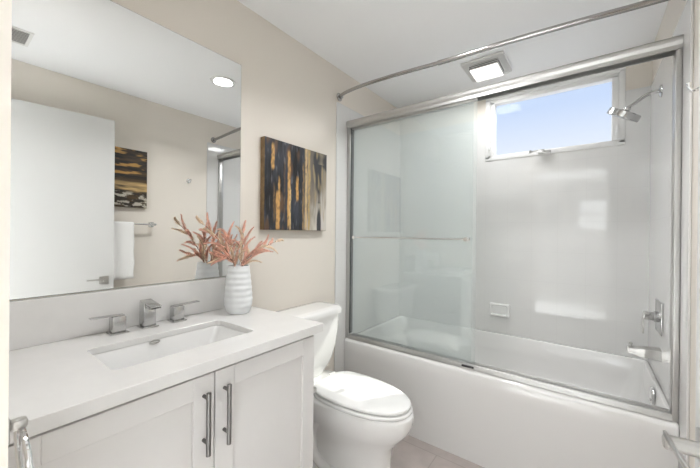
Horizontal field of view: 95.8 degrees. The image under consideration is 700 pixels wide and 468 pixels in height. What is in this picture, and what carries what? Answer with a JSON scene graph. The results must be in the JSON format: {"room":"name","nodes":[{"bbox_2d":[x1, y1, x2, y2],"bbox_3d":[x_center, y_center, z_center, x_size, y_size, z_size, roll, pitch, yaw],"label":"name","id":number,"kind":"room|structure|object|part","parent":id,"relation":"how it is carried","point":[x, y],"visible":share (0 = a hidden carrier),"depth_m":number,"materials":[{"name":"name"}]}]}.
{"room":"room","nodes":[
{"label":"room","id":0,"kind":"room"},
{"bbox_2d":[0,0,11,467],"bbox_3d":[-0.420,0.044,0.314,1.645,2.315,0.120,1,0,37],"label":"door frame","id":1,"kind":"structure","parent":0,"point":[5,5],"depth_m":0.38,"materials":[{"name":"beige paint"}]},
{"bbox_2d":[8,416,33,467],"bbox_3d":[-0.452,0.304,0.429,0.107,0.126,0.027,1,0,37],"label":"towel ring","id":2,"kind":"object","parent":1,"relation":"attached to","point":[18,425],"visible":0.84,"depth_m":0.42,"materials":[{"name":"silver metal"}]},
{"bbox_2d":[9,0,399,370],"bbox_3d":[-0.349,0.043,1.880,0.120,2.315,2.712,1,0,37],"label":"wall","id":3,"kind":"structure","parent":0,"point":[289,92],"depth_m":1.71,"materials":[{"name":"beige paint"}]},
{"bbox_2d":[9,277,225,350],"bbox_3d":[-0.777,0.268,1.195,0.019,0.141,0.860,1,0,37],"label":"backsplash","id":4,"kind":"structure","parent":3,"relation":"attached to","point":[36,321],"depth_m":1.06,"materials":[{"name":"white stone"}]},
{"bbox_2d":[9,0,240,299],"bbox_3d":[-0.781,-0.311,1.192,0.006,1.012,0.838,1,0,37],"label":"wall mirror","id":5,"kind":"object","parent":3,"relation":"attached to","point":[126,128],"visible":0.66,"depth_m":1.12,"materials":[{"name":"grey mirror"}]},
{"bbox_2d":[260,136,326,230],"bbox_3d":[-0.304,-0.259,1.805,0.035,0.476,0.478,1,0,37],"label":"painting","id":6,"kind":"object","parent":3,"relation":"attached to","point":[292,177],"visible":1,"depth_m":1.75,"materials":[{"name":"multicoloured fabric"}]},
{"bbox_2d":[334,102,399,371],"bbox_3d":[0.172,0.163,2.470,0.008,2.085,0.902,1,0,37],"label":"wall tile","id":7,"kind":"structure","parent":3,"relation":"attached to","point":[376,148],"depth_m":2.42,"materials":[{"name":"white tile"}]},
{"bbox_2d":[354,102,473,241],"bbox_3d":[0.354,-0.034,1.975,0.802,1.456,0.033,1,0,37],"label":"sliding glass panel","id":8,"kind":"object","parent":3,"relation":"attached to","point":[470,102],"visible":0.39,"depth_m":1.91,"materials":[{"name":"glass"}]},
{"bbox_3d":[0.354,-0.740,1.966,0.802,0.045,0.011,1,0,37],"label":"rail","id":9,"kind":"part","parent":8,"relation":"part of","materials":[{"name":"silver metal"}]},
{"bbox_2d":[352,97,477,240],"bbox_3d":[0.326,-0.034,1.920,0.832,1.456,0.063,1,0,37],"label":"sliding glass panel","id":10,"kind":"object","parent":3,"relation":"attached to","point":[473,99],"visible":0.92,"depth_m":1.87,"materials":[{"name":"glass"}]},
{"bbox_3d":[0.348,-0.740,1.940,0.832,0.045,0.011,1,0,37],"label":"rail","id":11,"kind":"part","parent":10,"relation":"part of","materials":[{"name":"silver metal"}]},
{"bbox_2d":[337,0,684,100],"bbox_3d":[0.578,-0.910,1.635,1.633,0.054,0.095,1,0,35],"label":"curtain rod","id":12,"kind":"object","parent":3,"relation":"attached to","point":[638,5],"visible":1,"depth_m":1.46,"materials":[{"name":"silver metal"}]},
{"bbox_2d":[345,35,683,421],"bbox_3d":[0.638,-0.026,1.725,1.627,1.500,0.069,1,0,37],"label":"shower door frame","id":13,"kind":"object","parent":3,"relation":"attached to","point":[672,46],"visible":0.95,"depth_m":1.41,"materials":[{"name":"grey metal"}]},
{"bbox_2d":[391,435,483,467],"bbox_3d":[0.346,1.233,1.353,1.885,0.050,2.712,1,0,37],"label":"floor","id":14,"kind":"structure","parent":0,"point":[410,452],"depth_m":1.71,"materials":[{"name":"beige tile"}]},
{"bbox_2d":[8,335,313,467],"bbox_3d":[-0.577,0.787,1.024,0.551,0.826,0.815,1,0,37],"label":"vanity cabinet","id":15,"kind":"object","parent":14,"relation":"on","point":[256,411],"visible":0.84,"depth_m":0.87,"materials":[{"name":"white paint"}]},
{"bbox_3d":[-0.510,0.734,0.723,0.019,0.702,0.408,1,0,37],"label":"door","id":16,"kind":"part","parent":15,"relation":"part of","materials":[{"name":"white paint"}]},
{"bbox_2d":[9,277,322,444],"bbox_3d":[-0.573,0.286,1.042,0.530,0.173,0.860,1,0,37],"label":"countertop","id":17,"kind":"structure","parent":15,"relation":"on","point":[56,380],"depth_m":0.95,"materials":[{"name":"white stone"}]},
{"bbox_2d":[89,299,199,335],"bbox_3d":[-0.716,0.290,1.153,0.098,0.097,0.358,1,0,37],"label":"faucet","id":18,"kind":"object","parent":17,"relation":"on","point":[147,314],"visible":1,"depth_m":1.14,"materials":[{"name":"silver metal"}]},
{"bbox_3d":[-0.815,0.278,1.062,0.022,0.007,0.094,1,0,37],"label":"lever blade","id":19,"kind":"part","parent":18,"relation":"part of","materials":[{"name":"silver metal"}]},
{"bbox_3d":[-0.796,0.307,1.084,0.040,0.053,0.040,1,0,37],"label":"handle","id":20,"kind":"part","parent":18,"relation":"part of","materials":[{"name":"silver metal"}]},
{"bbox_3d":[-0.795,0.336,1.083,0.054,0.005,0.052,1,0,37],"label":"plate","id":21,"kind":"part","parent":18,"relation":"part of","materials":[{"name":"silver metal"}]},
{"bbox_3d":[-0.740,0.290,1.158,0.043,0.086,0.041,1,0,37],"label":"spout","id":22,"kind":"part","parent":18,"relation":"part of","materials":[{"name":"silver metal"}]},
{"bbox_3d":[-0.739,0.336,1.157,0.055,0.006,0.054,1,0,37],"label":"plate","id":23,"kind":"part","parent":18,"relation":"part of","materials":[{"name":"silver metal"}]},
{"bbox_3d":[-0.720,0.254,1.143,0.093,0.024,0.037,1,0,37],"label":"spout arm","id":24,"kind":"part","parent":18,"relation":"part of","materials":[{"name":"silver metal"}]},
{"bbox_3d":[-0.678,0.308,1.241,0.040,0.053,0.040,1,0,37],"label":"handle","id":25,"kind":"part","parent":18,"relation":"part of","materials":[{"name":"silver metal"}]},
{"bbox_3d":[-0.678,0.337,1.240,0.054,0.005,0.052,1,0,37],"label":"plate","id":26,"kind":"part","parent":18,"relation":"part of","materials":[{"name":"silver metal"}]},
{"bbox_3d":[-0.660,0.279,1.270,0.022,0.008,0.104,1,0,37],"label":"lever blade","id":27,"kind":"part","parent":18,"relation":"part of","materials":[{"name":"silver metal"}]},
{"bbox_2d":[93,325,245,369],"bbox_3d":[-0.555,0.435,1.023,0.272,0.150,0.458,1,0,37],"label":"sink","id":28,"kind":"object","parent":17,"relation":"in","point":[121,358],"visible":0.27,"depth_m":1.09,"materials":[{"name":"white ceramic"}]},
{"bbox_2d":[224,265,252,314],"bbox_3d":[-0.485,0.239,1.376,0.118,0.204,0.118,1,0,37],"label":"vase","id":29,"kind":"object","parent":17,"relation":"on","point":[238,297],"visible":1,"depth_m":1.33,"materials":[{"name":"white ceramic"}]},
{"bbox_2d":[196,212,243,266],"bbox_3d":[-0.556,0.116,1.329,0.185,0.410,0.126,0,0,-36],"label":"stem","id":30,"kind":"object","parent":29,"relation":"in","point":[209,230],"visible":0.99,"depth_m":1.31,"materials":[{"name":"pink plant"}]},
{"bbox_2d":[207,246,240,265],"bbox_3d":[-0.524,0.183,1.316,0.129,0.276,0.097,1,0,-18],"label":"stem","id":31,"kind":"object","parent":29,"relation":"in","point":[220,257],"visible":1,"depth_m":1.32,"materials":[{"name":"pink plant"}]},
{"bbox_2d":[217,221,246,265],"bbox_3d":[-0.524,0.132,1.367,0.107,0.378,0.109,1,0,37],"label":"stem","id":32,"kind":"object","parent":29,"relation":"in","point":[226,235],"visible":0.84,"depth_m":1.36,"materials":[{"name":"pink plant"}]},
{"bbox_2d":[231,220,254,265],"bbox_3d":[-0.473,0.129,1.411,0.108,0.384,0.108,1,0,37],"label":"stem","id":33,"kind":"object","parent":29,"relation":"in","point":[242,248],"visible":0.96,"depth_m":1.40,"materials":[{"name":"pink plant"}]},
{"bbox_2d":[242,241,269,265],"bbox_3d":[-0.427,0.170,1.433,0.139,0.303,0.110,1,0,7],"label":"stem","id":34,"kind":"object","parent":29,"relation":"in","point":[259,246],"visible":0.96,"depth_m":1.41,"materials":[{"name":"pink plant"}]},
{"bbox_2d":[242,234,283,264],"bbox_3d":[-0.406,0.161,1.470,0.120,0.322,0.252,1,0,37],"label":"stem","id":35,"kind":"object","parent":29,"relation":"in","point":[280,239],"visible":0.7,"depth_m":1.49,"materials":[{"name":"pink plant"}]},
{"bbox_3d":[-0.384,0.506,0.847,0.034,0.167,0.012,1,0,37],"label":"bar handle","id":36,"kind":"part","parent":15,"relation":"part of","materials":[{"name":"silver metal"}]},
{"bbox_3d":[-0.348,0.506,0.895,0.034,0.167,0.012,1,0,37],"label":"bar handle","id":37,"kind":"part","parent":15,"relation":"part of","materials":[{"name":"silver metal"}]},
{"bbox_3d":[-0.266,0.736,1.049,0.019,0.702,0.400,1,0,37],"label":"door","id":38,"kind":"part","parent":15,"relation":"part of","materials":[{"name":"white paint"}]},
{"bbox_2d":[275,302,412,467],"bbox_3d":[-0.027,0.810,1.592,0.737,0.789,0.420,1,0,37],"label":"toilet","id":39,"kind":"object","parent":14,"relation":"on","point":[359,419],"visible":0.79,"depth_m":1.47,"materials":[{"name":"white ceramic"}]},
{"bbox_3d":[-0.236,0.433,1.750,0.208,0.041,0.420,1,0,37],"label":"tank lid","id":40,"kind":"part","parent":39,"relation":"part of","materials":[{"name":"white ceramic"}]},
{"bbox_3d":[-0.239,0.624,1.752,0.189,0.340,0.396,1,0,37],"label":"tank","id":41,"kind":"part","parent":39,"relation":"part of","materials":[{"name":"white ceramic"}]},
{"bbox_3d":[0.062,0.763,1.526,0.486,0.022,0.304,1,0,37],"label":"lid","id":42,"kind":"part","parent":39,"relation":"part of","materials":[{"name":"white plastic"}]},
{"bbox_3d":[-0.018,0.999,1.585,0.710,0.410,0.318,1,0,37],"label":"bowl","id":43,"kind":"part","parent":39,"relation":"part of","materials":[{"name":"white ceramic"}]},
{"bbox_3d":[0.066,0.786,1.523,0.489,0.017,0.312,1,0,37],"label":"seat","id":44,"kind":"part","parent":39,"relation":"part of","materials":[{"name":"white plastic"}]},
{"bbox_2d":[344,315,678,467],"bbox_3d":[0.845,0.969,2.016,1.627,0.486,0.797,1,0,37],"label":"bathtub","id":45,"kind":"object","parent":14,"relation":"on","point":[484,420],"visible":0.89,"depth_m":1.72,"materials":[{"name":"white ceramic"}]},
{"bbox_3d":[1.451,0.780,1.522,0.014,0.084,0.072,1,0,37],"label":"overflow plate","id":46,"kind":"part","parent":45,"relation":"part of","materials":[{"name":"silver metal"}]},
{"bbox_2d":[237,0,667,107],"bbox_3d":[-0.470,-1.143,0.017,3.500,0.060,5.852,1,0,37],"label":"ceiling","id":47,"kind":"structure","parent":0,"point":[367,40],"depth_m":1.74,"materials":[{"name":"white paint"}]},
{"bbox_2d":[461,51,511,81],"bbox_3d":[0.900,-1.079,2.081,0.256,0.046,0.270,1,0,37],"label":"exhaust fan","id":48,"kind":"object","parent":47,"relation":"attached to","point":[497,64],"visible":1,"depth_m":2.03,"materials":[{"name":"white plastic"}]},
{"bbox_2d":[400,61,652,135],"bbox_3d":[1.134,0.057,2.389,1.645,2.315,0.120,1,0,37],"label":"wall","id":49,"kind":"structure","parent":0,"point":[638,75],"depth_m":2.50,"materials":[{"name":"beige paint"}]},
{"bbox_2d":[399,86,650,360],"bbox_3d":[1.095,0.171,2.338,1.629,2.085,0.008,1,0,37],"label":"wall tile","id":50,"kind":"structure","parent":49,"relation":"attached to","point":[561,239],"depth_m":2.21,"materials":[{"name":"white tile"}]},
{"bbox_2d":[490,302,509,317],"bbox_3d":[1.091,0.559,2.313,0.135,0.100,0.032,1,0,37],"label":"soap dish","id":51,"kind":"object","parent":50,"relation":"attached to","point":[496,309],"visible":1,"depth_m":2.31,"materials":[{"name":"white ceramic"}]},
{"bbox_2d":[485,67,625,161],"bbox_3d":[1.361,-0.781,2.173,0.799,0.475,0.162,1,0,37],"label":"window","id":52,"kind":"structure","parent":49,"relation":"in","point":[617,77],"depth_m":2.10,"materials":[{"name":"white plastic"}]},
{"bbox_2d":[652,0,699,467],"bbox_3d":[1.063,0.058,0.822,0.120,2.315,2.712,1,0,37],"label":"wall","id":53,"kind":"structure","parent":0,"point":[674,9],"depth_m":1.11,"materials":[{"name":"beige paint"}]},
{"bbox_2d":[648,0,693,467],"bbox_3d":[1.482,0.176,1.489,0.008,2.085,0.902,1,0,37],"label":"wall tile","id":54,"kind":"structure","parent":53,"relation":"attached to","point":[660,196],"depth_m":1.40,"materials":[{"name":"white tile"}]},
{"bbox_2d":[607,84,662,122],"bbox_3d":[1.454,-0.652,1.624,0.212,0.169,0.148,1,0,37],"label":"shower","id":55,"kind":"object","parent":54,"relation":"attached to","point":[625,113],"visible":1,"depth_m":1.59,"materials":[{"name":"silver metal"}]},
{"bbox_3d":[1.483,-0.679,1.597,0.127,0.073,0.019,1,0,34],"label":"arm","id":56,"kind":"part","parent":55,"relation":"part of","materials":[{"name":"silver metal"}]},
{"bbox_2d":[627,342,661,361],"bbox_3d":[1.455,0.578,1.568,0.122,0.060,0.060,1,0,37],"label":"tub spout","id":57,"kind":"object","parent":54,"relation":"attached to","point":[654,353],"visible":1,"depth_m":1.54,"materials":[{"name":"silver metal"}]},
{"bbox_2d":[642,298,662,335],"bbox_3d":[1.494,0.413,1.571,0.066,0.168,0.160,1,0,37],"label":"shower valve","id":58,"kind":"object","parent":54,"relation":"attached to","point":[656,316],"visible":1,"depth_m":1.55,"materials":[{"name":"silver metal"}]},
{"bbox_3d":[1.475,0.442,1.579,0.026,0.110,0.036,1,0,37],"label":"lever","id":59,"kind":"part","parent":58,"relation":"part of","materials":[{"name":"silver metal"}]},
{"bbox_3d":[1.517,0.406,1.554,0.008,0.155,0.160,1,0,37],"label":"square plate","id":60,"kind":"part","parent":58,"relation":"part of","materials":[{"name":"silver metal"}]},
{"bbox_2d":[662,42,699,467],"bbox_3d":[0.420,0.186,0.248,0.091,2.023,0.778,1,0,31],"label":"door","id":61,"kind":"structure","parent":53,"relation":"in","point":[679,446],"depth_m":0.56,"materials":[{"name":"white paint"}]},
{"bbox_3d":[0.547,0.362,0.502,0.050,0.028,0.117,1,0,31],"label":"lever","id":62,"kind":"part","parent":61,"relation":"part of","materials":[{"name":"silver metal"}]},
{"bbox_3d":[0.444,0.187,0.233,0.035,2.023,0.777,1,0,31],"label":"panel","id":63,"kind":"part","parent":61,"relation":"part of","materials":[{"name":"white paint"}]},
{"bbox_2d":[686,82,698,92],"bbox_3d":[1.096,-0.467,1.000,0.048,0.042,0.042,1,0,37],"label":"robe hook","id":64,"kind":"object","parent":53,"relation":"attached to","point":[689,84],"visible":0.99,"depth_m":1.00,"materials":[{"name":"silver metal"}]}
]}

